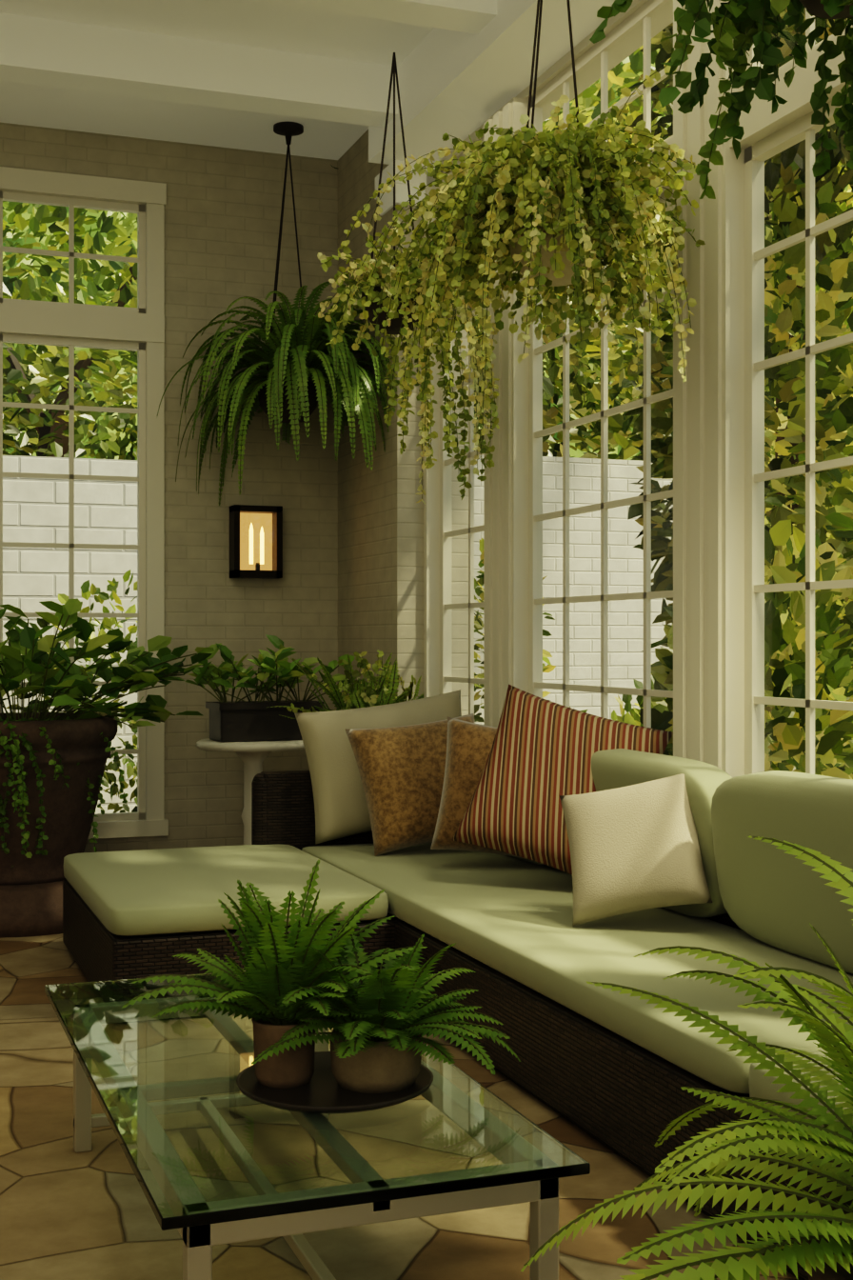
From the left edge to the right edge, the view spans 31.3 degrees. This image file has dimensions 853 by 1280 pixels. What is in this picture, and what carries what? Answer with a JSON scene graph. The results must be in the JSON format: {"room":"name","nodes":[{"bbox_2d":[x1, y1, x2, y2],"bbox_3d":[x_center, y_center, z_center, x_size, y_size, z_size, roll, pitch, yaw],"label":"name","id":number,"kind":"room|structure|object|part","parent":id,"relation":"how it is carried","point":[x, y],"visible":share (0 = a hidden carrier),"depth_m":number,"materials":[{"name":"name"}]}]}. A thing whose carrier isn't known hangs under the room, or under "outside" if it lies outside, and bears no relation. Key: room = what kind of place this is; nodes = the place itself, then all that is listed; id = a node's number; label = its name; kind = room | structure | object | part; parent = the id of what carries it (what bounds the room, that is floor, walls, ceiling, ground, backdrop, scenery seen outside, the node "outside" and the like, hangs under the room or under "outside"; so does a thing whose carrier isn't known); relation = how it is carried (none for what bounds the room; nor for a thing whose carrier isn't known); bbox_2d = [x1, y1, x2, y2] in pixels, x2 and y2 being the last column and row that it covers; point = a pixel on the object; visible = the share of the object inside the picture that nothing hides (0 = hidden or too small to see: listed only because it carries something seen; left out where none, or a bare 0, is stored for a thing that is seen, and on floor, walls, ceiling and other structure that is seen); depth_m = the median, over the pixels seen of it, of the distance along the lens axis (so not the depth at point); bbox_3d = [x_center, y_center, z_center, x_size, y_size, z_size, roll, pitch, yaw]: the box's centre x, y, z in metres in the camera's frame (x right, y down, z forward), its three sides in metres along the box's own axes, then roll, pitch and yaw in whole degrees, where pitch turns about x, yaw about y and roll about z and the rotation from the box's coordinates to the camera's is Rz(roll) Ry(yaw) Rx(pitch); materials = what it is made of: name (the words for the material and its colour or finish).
{"room":"sunroom","nodes":[
{"label":"sunroom","id":0,"kind":"room"},
{"bbox_2d":[0,122,338,852],"bbox_3d":[-3.509,-0.750,8.247,6.287,4.300,0.220,0,0,-20],"label":"wall","id":1,"kind":"structure","parent":0,"point":[223,208],"depth_m":8.96,"materials":[{"name":"brick"}]},
{"bbox_2d":[0,166,168,839],"bbox_3d":[-2.027,-0.755,8.696,1.080,3.770,0.150,0,0,-20],"label":"window","id":2,"kind":"object","parent":1,"relation":"in","point":[141,329],"depth_m":8.77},
{"bbox_2d":[229,504,282,579],"bbox_3d":[-1.005,-0.576,8.972,0.290,0.420,0.130,0,0,-20],"label":"lantern sconce","id":3,"kind":"object","parent":1,"relation":"attached to","point":[255,531],"visible":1,"depth_m":8.96,"materials":[{"name":"brown metal"}]},
{"bbox_2d":[0,0,433,159],"bbox_3d":[-1.394,-2.960,3.026,6.690,0.120,11.480,0,0,-20],"label":"ceiling","id":4,"kind":"structure","parent":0,"point":[237,22],"depth_m":7.55,"materials":[{"name":"white paint"}]},
{"bbox_2d":[0,0,615,164],"bbox_3d":[-1.213,-2.730,2.528,6.250,0.340,9.980,0,0,-20],"label":"ceiling","id":5,"kind":"structure","parent":0,"point":[476,56],"depth_m":7.25,"materials":[{"name":"white paint"}]},
{"bbox_2d":[156,121,390,505],"bbox_3d":[-0.755,-1.836,8.641,1.476,2.128,1.500,0,0,22],"label":"hanging fern","id":6,"kind":"object","parent":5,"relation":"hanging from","point":[295,368],"visible":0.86,"depth_m":8.28,"materials":[{"name":"green plant"}]},
{"bbox_2d":[258,380,319,422],"bbox_3d":[-0.780,-1.340,8.608,0.360,0.200,0.360,0,0,-20],"label":"pot","id":7,"kind":"object","parent":6,"relation":"on","point":[311,391],"depth_m":8.51,"materials":[{"name":"brown"}]},
{"bbox_2d":[317,52,499,503],"bbox_3d":[-0.086,-1.626,6.950,0.842,2.069,1.018,0,0,3],"label":"hanging plant","id":8,"kind":"object","parent":5,"relation":"hanging from","point":[427,410],"visible":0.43,"depth_m":6.75,"materials":[{"name":"green plant"}]},
{"bbox_2d":[361,286,419,334],"bbox_3d":[-0.147,-1.485,6.900,0.300,0.170,0.300,0,0,-20],"label":"pot","id":9,"kind":"object","parent":8,"relation":"on","point":[395,324],"depth_m":6.81,"materials":[{"name":"brown"}]},
{"bbox_2d":[330,0,705,435],"bbox_3d":[0.371,-1.766,5.319,1.300,2.229,1.362,0,0,-20],"label":"hanging basket","id":10,"kind":"object","parent":5,"relation":"hanging from","point":[550,213],"visible":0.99,"depth_m":5.15,"materials":[{"name":"green"}]},
{"bbox_2d":[508,213,598,286],"bbox_3d":[0.456,-1.385,5.450,0.350,0.200,0.350,0,0,-20],"label":"pot","id":11,"kind":"object","parent":10,"relation":"on","point":[566,280],"depth_m":5.35,"materials":[{"name":"beige"}]},
{"bbox_2d":[589,0,852,199],"bbox_3d":[0.934,-2.023,3.568,0.987,1.714,1.248,0,0,-20],"label":"ivy","id":12,"kind":"object","parent":5,"relation":"hanging from","point":[738,25],"visible":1,"depth_m":3.90,"materials":[{"name":"green plant"}]},
{"bbox_2d":[800,0,852,19],"bbox_3d":[0.983,-1.585,3.600,0.300,0.170,0.300,0,0,-20],"label":"pot","id":13,"kind":"object","parent":12,"relation":"on","point":[815,8],"depth_m":3.63,"materials":[{"name":"brown"}]},
{"bbox_2d":[0,933,799,1279],"bbox_3d":[-1.394,1.450,3.026,6.690,0.100,11.480,0,0,-20],"label":"floor","id":14,"kind":"structure","parent":0,"point":[66,1213],"depth_m":3.71,"materials":[{"name":"beige stone"}]},
{"bbox_2d":[0,598,214,938],"bbox_3d":[-1.883,0.595,7.690,1.605,1.610,1.814,0,0,-3],"label":"potted plant","id":15,"kind":"object","parent":14,"relation":"on","point":[52,764],"visible":1,"depth_m":7.37,"materials":[{"name":"stone"}]},
{"bbox_2d":[196,738,304,844],"bbox_3d":[-0.936,0.970,8.229,0.610,0.860,0.610,0,0,-20],"label":"side table","id":16,"kind":"object","parent":14,"relation":"on","point":[252,753],"visible":0.44,"depth_m":8.13,"materials":[{"name":"beige"}]},
{"bbox_2d":[185,634,368,741],"bbox_3d":[-0.794,0.254,8.263,0.978,0.568,0.563,0,0,-24],"label":"planter","id":17,"kind":"object","parent":16,"relation":"on","point":[231,721],"visible":0.99,"depth_m":8.14,"materials":[{"name":"grey"}]},
{"bbox_2d":[44,970,589,1279],"bbox_3d":[-0.397,1.200,3.664,0.820,0.400,1.900,0,0,-20],"label":"coffee table","id":18,"kind":"object","parent":14,"relation":"on","point":[214,1164],"visible":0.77,"depth_m":3.06,"materials":[{"name":"clear glass"}]},
{"bbox_3d":[-0.359,1.211,3.561,0.720,0.378,1.620,0,0,-20],"label":"frame","id":19,"kind":"part","parent":18,"relation":"part of","materials":[{"name":"silver metal"}]},
{"bbox_2d":[120,858,520,1113],"bbox_3d":[-0.217,0.749,3.397,0.855,0.500,0.612,0,0,5],"label":"ferns","id":20,"kind":"object","parent":18,"relation":"on","point":[295,986],"visible":1,"depth_m":3.32,"materials":[{"name":"green plant"}]},
{"bbox_2d":[251,1017,315,1088],"bbox_3d":[-0.318,0.916,3.411,0.146,0.142,0.146,0,0,-20],"label":"pot","id":21,"kind":"object","parent":20,"relation":"on","point":[291,1069],"depth_m":3.36,"materials":[{"name":"ceramic"}]},
{"bbox_3d":[-0.204,0.988,3.404,0.440,0.022,0.440,0,0,-20],"label":"dish","id":22,"kind":"part","parent":20,"relation":"part of","materials":[{"name":"grey"}]},
{"bbox_2d":[329,1028,421,1093],"bbox_3d":[-0.112,0.929,3.400,0.208,0.115,0.208,0,0,-20],"label":"pot","id":23,"kind":"object","parent":20,"relation":"on","point":[384,1069],"depth_m":3.32,"materials":[{"name":"brown ceramic"}]},
{"bbox_2d":[268,650,423,719],"bbox_3d":[-0.440,0.725,7.747,0.727,1.350,0.500,0,0,-20],"label":"planter","id":24,"kind":"object","parent":14,"relation":"on","point":[357,698],"visible":0.32,"depth_m":7.68,"materials":[{"name":"green"}]},
{"bbox_2d":[62,684,852,1279],"bbox_3d":[0.125,0.788,5.036,2.080,1.224,4.683,0,0,-20],"label":"sofa","id":25,"kind":"object","parent":14,"relation":"on","point":[556,846],"visible":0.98,"depth_m":5.14,"materials":[{"name":"fabric"}]},
{"bbox_2d":[294,689,461,844],"bbox_3d":[-0.174,0.595,7.239,0.909,0.718,0.220,0,-10,-18],"label":"pillow","id":26,"kind":"object","parent":25,"relation":"on","point":[330,805],"depth_m":7.11,"materials":[{"name":"beige fabric"}]},
{"bbox_2d":[345,713,475,856],"bbox_3d":[-0.004,0.645,6.910,0.699,0.664,0.220,0,-24,-20],"label":"pillow","id":27,"kind":"object","parent":25,"relation":"on","point":[402,769],"depth_m":6.78,"materials":[{"name":"fabric"}]},
{"bbox_2d":[430,716,526,859],"bbox_3d":[0.330,0.638,6.437,0.635,0.652,0.200,0,-18,-2],"label":"pillow","id":28,"kind":"object","parent":25,"relation":"on","point":[469,744],"depth_m":6.37,"materials":[{"name":"fabric"}]},
{"bbox_2d":[560,773,712,926],"bbox_3d":[0.690,0.692,5.082,0.570,0.570,0.170,0,-26,24],"label":"pillow","id":29,"kind":"object","parent":25,"relation":"on","point":[647,845],"depth_m":5.00,"materials":[{"name":"beige fabric"}]},
{"bbox_2d":[520,835,852,1279],"bbox_3d":[0.802,0.756,2.039,1.346,1.287,1.585,0,0,23],"label":"fern","id":30,"kind":"object","parent":14,"relation":"on","point":[822,1232],"visible":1,"depth_m":2.12,"materials":[{"name":"green plant"}]},
{"bbox_2d":[793,1189,852,1279],"bbox_3d":[0.797,1.115,2.078,0.580,0.570,0.580,0,0,-20],"label":"pot","id":31,"kind":"object","parent":30,"relation":"on","point":[842,1273],"depth_m":2.09,"materials":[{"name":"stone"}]},
{"bbox_2d":[338,129,468,716],"bbox_3d":[-0.192,-0.750,8.842,0.453,4.300,1.370,0,0,-20],"label":"wall pier","id":32,"kind":"object","parent":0,"point":[381,522],"visible":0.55,"depth_m":8.33,"materials":[{"name":"brick"}]},
{"bbox_3d":[-0.110,-2.450,8.324,0.253,0.220,0.340,0,0,-20],"label":"cap trim","id":33,"kind":"part","parent":32,"relation":"part of","materials":[{"name":"white paint"}]},
{"bbox_2d":[440,0,673,171],"bbox_3d":[1.836,-0.750,3.611,0.220,4.300,9.930,0,0,-20],"label":"wall","id":34,"kind":"structure","parent":0,"point":[661,22],"depth_m":6.62,"materials":[{"name":"beige paint"}]},
{"bbox_2d":[424,0,852,777],"bbox_3d":[1.805,-0.750,3.599,0.285,3.540,9.930,0,0,-20],"label":"window","id":35,"kind":"structure","parent":34,"relation":"in","point":[720,476],"depth_m":5.50,"materials":[{"name":"beige paint"}]},
{"label":"outside","id":36,"kind":"structure","parent":0,"visible":0},
{"bbox_2d":[2,4,852,813],"bbox_3d":[-0.004,-4.514,11.705,32.000,12.171,38.000,0,0,-20],"label":"garden","id":37,"kind":"object","parent":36,"point":[34,440],"visible":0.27,"depth_m":8.85,"materials":[{"name":"green plant"}]}
]}

